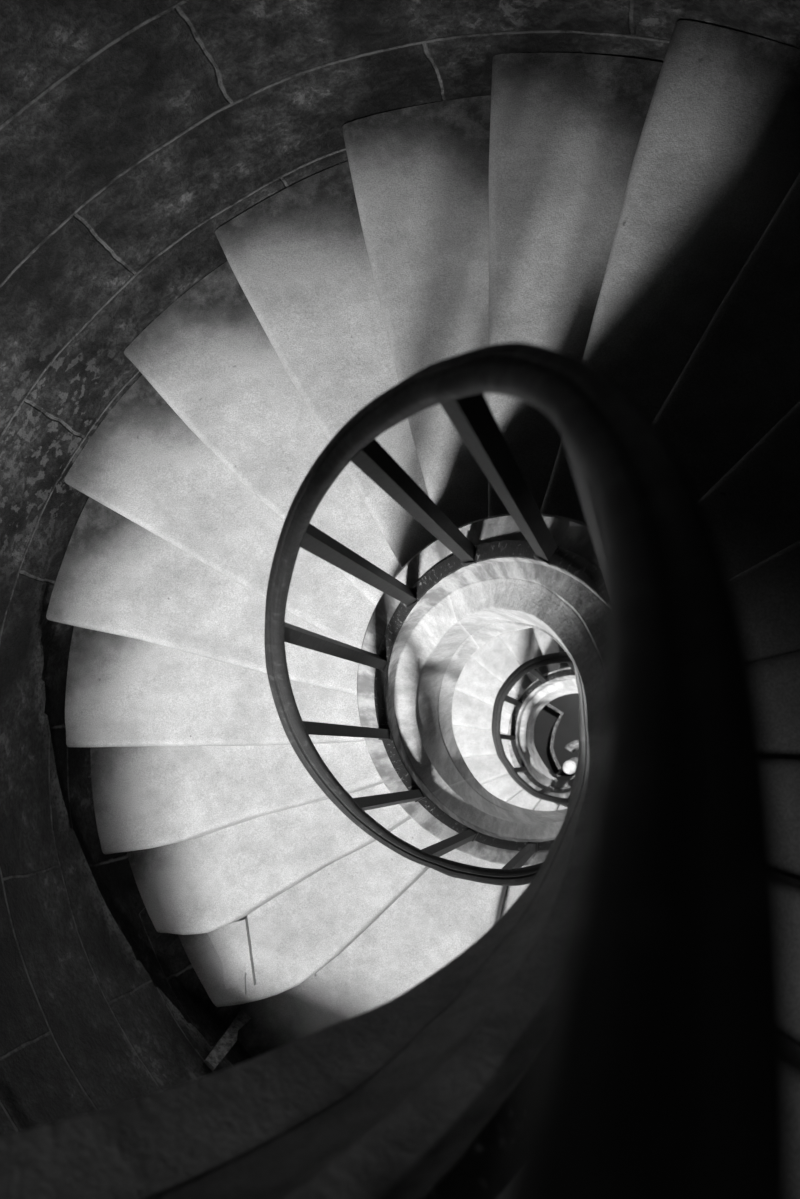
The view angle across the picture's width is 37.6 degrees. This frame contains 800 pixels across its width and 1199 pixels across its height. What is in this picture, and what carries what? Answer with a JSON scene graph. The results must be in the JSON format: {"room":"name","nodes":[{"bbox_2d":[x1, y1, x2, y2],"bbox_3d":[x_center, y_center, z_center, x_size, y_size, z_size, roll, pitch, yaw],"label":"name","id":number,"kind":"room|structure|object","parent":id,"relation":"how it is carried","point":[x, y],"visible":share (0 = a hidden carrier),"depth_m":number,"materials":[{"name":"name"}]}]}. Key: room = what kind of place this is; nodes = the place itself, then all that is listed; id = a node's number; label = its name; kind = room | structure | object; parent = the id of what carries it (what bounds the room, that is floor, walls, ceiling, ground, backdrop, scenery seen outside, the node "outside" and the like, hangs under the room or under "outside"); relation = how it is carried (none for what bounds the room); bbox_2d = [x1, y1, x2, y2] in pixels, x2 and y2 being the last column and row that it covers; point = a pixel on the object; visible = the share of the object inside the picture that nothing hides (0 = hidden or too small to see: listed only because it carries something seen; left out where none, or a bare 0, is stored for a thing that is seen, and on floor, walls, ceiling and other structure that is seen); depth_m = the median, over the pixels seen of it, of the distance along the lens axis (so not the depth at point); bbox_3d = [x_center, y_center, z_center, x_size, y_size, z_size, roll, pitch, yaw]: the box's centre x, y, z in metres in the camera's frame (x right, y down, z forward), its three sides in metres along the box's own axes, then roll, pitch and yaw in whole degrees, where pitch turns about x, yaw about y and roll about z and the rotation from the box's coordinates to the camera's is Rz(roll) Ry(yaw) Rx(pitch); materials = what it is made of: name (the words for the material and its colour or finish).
{"room":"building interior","nodes":[
{"label":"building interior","id":0,"kind":"room"},
{"bbox_2d":[0,0,799,1135],"bbox_3d":[0.241,0.412,3.107,3.220,11.403,3.235,0,83,11],"label":"wall","id":1,"kind":"structure","parent":0,"point":[132,132],"depth_m":3.00,"materials":[{"name":"grey stone"}]},
{"bbox_2d":[499,628,548,682],"bbox_3d":[0.616,0.004,7.156,0.416,0.272,1.141,-28,78,6],"label":"stone step","id":2,"kind":"structure","parent":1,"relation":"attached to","point":[523,644],"depth_m":6.96,"materials":[{"name":"stone"}]},
{"bbox_2d":[533,628,567,671],"bbox_3d":[0.755,-0.110,6.968,0.415,0.271,1.159,-6,82,10],"label":"stone step","id":3,"kind":"structure","parent":2,"relation":"on","point":[547,644],"depth_m":6.76,"materials":[{"name":"stone"}]},
{"bbox_2d":[546,703,563,769],"bbox_3d":[1.154,0.968,8.648,0.162,0.040,0.554,-15,80,9],"label":"trim","id":4,"kind":"structure","parent":1,"relation":"attached to","point":[547,704],"depth_m":8.63,"materials":[{"name":"grey stone"}]},
{"bbox_2d":[534,693,578,775],"bbox_3d":[1.374,1.096,8.608,3.240,0.001,3.240,0,83,11],"label":"floor","id":5,"kind":"structure","parent":0,"point":[567,731],"depth_m":8.67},
{"bbox_2d":[0,514,604,1198],"bbox_3d":[0.436,0.478,3.876,0.860,9.726,0.860,0,83,11],"label":"staircase underside","id":6,"kind":"object","parent":5,"relation":"on","point":[378,1102],"visible":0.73,"depth_m":0.94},
{"bbox_2d":[264,342,799,1198],"bbox_3d":[0.344,0.410,3.477,0.802,9.606,0.810,0,83,11],"label":"stair railing","id":7,"kind":"object","parent":6,"relation":"on","point":[662,1064],"visible":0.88,"depth_m":0.21,"materials":[{"name":"black metal"}]},
{"bbox_2d":[563,740,578,774],"bbox_3d":[1.257,1.105,8.180,0.231,0.876,0.244,0,83,11],"label":"newel post","id":8,"kind":"object","parent":5,"relation":"on","point":[569,767],"visible":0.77,"depth_m":7.91,"materials":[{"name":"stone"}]},
{"bbox_3d":[0.805,1.559,4.502,0.465,0.293,1.140,0,83,11],"label":"stone step","id":9,"kind":"structure","parent":0,"visible":0},
{"bbox_2d":[500,866,528,917],"bbox_3d":[0.398,1.537,4.388,0.409,0.294,1.137,0,83,11],"label":"stone step","id":10,"kind":"structure","parent":9,"relation":"on","point":[512,893],"depth_m":4.30,"materials":[{"name":"stone"}]},
{"bbox_2d":[217,849,506,1057],"bbox_3d":[-0.145,1.368,4.333,0.915,0.271,1.172,13,85,13],"label":"stone step","id":11,"kind":"structure","parent":10,"relation":"on","point":[438,917],"depth_m":4.19,"materials":[{"name":"stone"}]},
{"bbox_2d":[204,1010,250,1070],"bbox_3d":[-0.596,1.525,4.073,0.052,0.366,0.118,0,83,11],"label":"shard","id":12,"kind":"object","parent":11,"relation":"on","point":[228,1039],"visible":1,"depth_m":4.04},
{"bbox_2d":[178,818,439,1006],"bbox_3d":[-0.241,1.111,4.197,1.038,0.298,0.361,-26,78,7],"label":"stone step","id":13,"kind":"structure","parent":11,"relation":"on","point":[272,950],"depth_m":4.09,"materials":[{"name":"stone"}]},
{"bbox_2d":[127,783,410,934],"bbox_3d":[-0.390,0.905,4.092,1.036,0.271,0.339,-16,80,9],"label":"stone step","id":14,"kind":"structure","parent":13,"relation":"on","point":[208,883],"depth_m":3.98,"materials":[{"name":"stone"}]},
{"bbox_2d":[90,741,382,853],"bbox_3d":[-0.497,0.609,3.978,1.040,0.271,0.360,-10,81,10],"label":"stone step","id":15,"kind":"structure","parent":14,"relation":"on","point":[144,797],"depth_m":3.87,"materials":[{"name":"stone"}]},
{"bbox_2d":[65,626,364,746],"bbox_3d":[-0.538,0.299,3.851,1.069,0.272,0.394,0,83,11],"label":"stone step","id":16,"kind":"structure","parent":15,"relation":"on","point":[122,691],"depth_m":3.75,"materials":[{"name":"stone"}]},
{"bbox_2d":[46,497,357,694],"bbox_3d":[-0.541,0.090,3.704,1.111,0.272,0.414,23,88,13],"label":"stone step","id":17,"kind":"structure","parent":16,"relation":"on","point":[116,576],"depth_m":3.62,"materials":[{"name":"stone"}]},
{"bbox_2d":[64,375,374,648],"bbox_3d":[-0.494,-0.133,3.550,0.414,0.272,1.136,-46,77,3],"label":"stone step","id":18,"kind":"structure","parent":17,"relation":"on","point":[142,462],"depth_m":3.46,"materials":[{"name":"stone"}]},
{"bbox_2d":[124,261,401,606],"bbox_3d":[-0.270,-0.408,3.366,0.421,0.271,1.135,-40,77,4],"label":"stone step","id":19,"kind":"structure","parent":18,"relation":"on","point":[208,354],"depth_m":3.29,"materials":[{"name":"stone"}]},
{"bbox_2d":[215,161,436,567],"bbox_3d":[-0.052,-0.573,3.170,0.430,0.272,1.147,-27,78,7],"label":"stone step","id":20,"kind":"structure","parent":19,"relation":"on","point":[299,257],"depth_m":3.09,"materials":[{"name":"stone"}]},
{"bbox_2d":[342,95,490,527],"bbox_3d":[0.062,-0.649,2.983,0.409,0.272,1.159,0,83,11],"label":"stone step","id":21,"kind":"structure","parent":20,"relation":"on","point":[420,173],"depth_m":2.87,"materials":[{"name":"stone"}]},
{"bbox_2d":[488,53,662,516],"bbox_3d":[0.421,-0.669,2.739,0.414,0.272,1.163,0,83,11],"label":"stone step","id":22,"kind":"structure","parent":21,"relation":"on","point":[566,128],"depth_m":2.64,"materials":[{"name":"stone"}]},
{"bbox_2d":[540,20,799,523],"bbox_3d":[0.514,-0.645,2.543,0.413,0.271,1.144,30,89,13],"label":"stone step","id":23,"kind":"structure","parent":22,"relation":"on","point":[717,154],"depth_m":2.41,"materials":[{"name":"stone"}]},
{"bbox_2d":[653,173,799,499],"bbox_3d":[0.708,-0.553,2.318,1.145,0.272,0.412,-44,77,3],"label":"stone step","id":24,"kind":"structure","parent":23,"relation":"on","point":[741,378],"depth_m":2.19,"materials":[{"name":"stone"}]},
{"bbox_2d":[700,401,799,578],"bbox_3d":[0.866,-0.397,2.091,1.144,0.272,0.412,-30,78,6],"label":"stone step","id":25,"kind":"structure","parent":24,"relation":"on","point":[752,512],"depth_m":1.98,"materials":[{"name":"stone"}]},
{"bbox_2d":[730,540,799,661],"bbox_3d":[0.970,-0.196,1.870,1.143,0.271,0.411,-15,80,9],"label":"stone step","id":26,"kind":"structure","parent":25,"relation":"on","point":[767,594],"depth_m":1.79,"materials":[{"name":"stone"}]},
{"bbox_2d":[752,651,799,758],"bbox_3d":[1.008,0.043,1.656,1.141,0.272,0.411,0,83,11],"label":"stone step","id":27,"kind":"structure","parent":26,"relation":"on","point":[777,679],"depth_m":1.60,"materials":[{"name":"stone"}]},
{"bbox_2d":[768,758,799,879],"bbox_3d":[0.959,0.420,1.442,1.151,0.272,0.423,0,83,11],"label":"stone step","id":28,"kind":"structure","parent":27,"relation":"on","point":[785,773],"depth_m":1.42,"materials":[{"name":"stone"}]},
{"bbox_2d":[782,874,799,1044],"bbox_3d":[0.883,0.515,1.270,1.139,0.272,0.410,32,90,13],"label":"stone step","id":29,"kind":"structure","parent":28,"relation":"on","point":[791,886],"depth_m":1.25,"materials":[{"name":"stone"}]},
{"bbox_2d":[795,1042,799,1128],"bbox_3d":[0.692,0.748,1.103,1.132,0.272,0.412,44,92,13],"label":"stone step","id":30,"kind":"structure","parent":29,"relation":"on","point":[797,1046],"depth_m":1.09,"materials":[{"name":"stone"}]},
{"bbox_3d":[1.336,2.071,8.420,0.412,0.134,1.129,0,83,11],"label":"stone step","id":31,"kind":"structure","parent":0,"visible":0},
{"bbox_2d":[558,804,567,809],"bbox_3d":[1.124,2.047,8.361,0.408,0.271,1.122,23,88,13],"label":"stone step","id":32,"kind":"structure","parent":31,"relation":"on","point":[562,806],"depth_m":8.29,"materials":[{"name":"stone"}]},
{"bbox_2d":[534,800,559,810],"bbox_3d":[0.844,1.928,8.257,0.405,0.271,1.109,37,91,13],"label":"stone step","id":33,"kind":"structure","parent":32,"relation":"on","point":[544,805],"depth_m":8.15,"materials":[{"name":"stone"}]},
{"bbox_2d":[507,790,541,809],"bbox_3d":[0.601,1.750,8.153,1.105,0.272,0.403,-39,77,4],"label":"stone step","id":34,"kind":"structure","parent":33,"relation":"on","point":[523,799],"depth_m":8.02,"materials":[{"name":"stone"}]},
{"bbox_2d":[482,774,523,801],"bbox_3d":[0.414,1.537,8.043,1.102,0.272,0.402,-23,79,8],"label":"stone step","id":35,"kind":"structure","parent":34,"relation":"on","point":[504,788],"depth_m":7.89,"materials":[{"name":"stone"}]},
{"bbox_2d":[463,753,514,784],"bbox_3d":[0.275,1.212,7.939,1.098,0.271,0.404,-15,80,9],"label":"stone step","id":36,"kind":"structure","parent":35,"relation":"on","point":[487,768],"depth_m":7.76,"materials":[{"name":"stone"}]},
{"bbox_2d":[453,725,509,757],"bbox_3d":[0.221,0.932,7.812,1.102,0.272,0.406,0,83,11],"label":"stone step","id":37,"kind":"structure","parent":36,"relation":"on","point":[471,742],"depth_m":7.62,"materials":[{"name":"stone"}]},
{"bbox_2d":[452,690,510,733],"bbox_3d":[0.219,0.679,7.670,1.117,0.272,0.408,18,87,13],"label":"stone step","id":38,"kind":"structure","parent":37,"relation":"on","point":[467,711],"depth_m":7.48,"materials":[{"name":"stone"}]},
{"bbox_2d":[455,657,518,713],"bbox_3d":[0.252,0.456,7.518,1.135,0.272,0.408,40,91,13],"label":"stone step","id":39,"kind":"structure","parent":38,"relation":"on","point":[474,680],"depth_m":7.32,"materials":[{"name":"stone"}]},
{"bbox_2d":[471,635,531,696],"bbox_3d":[0.417,0.195,7.345,0.412,0.271,1.132,-41,77,4],"label":"stone step","id":40,"kind":"structure","parent":39,"relation":"on","point":[494,655],"depth_m":7.15,"materials":[{"name":"stone"}]}
]}

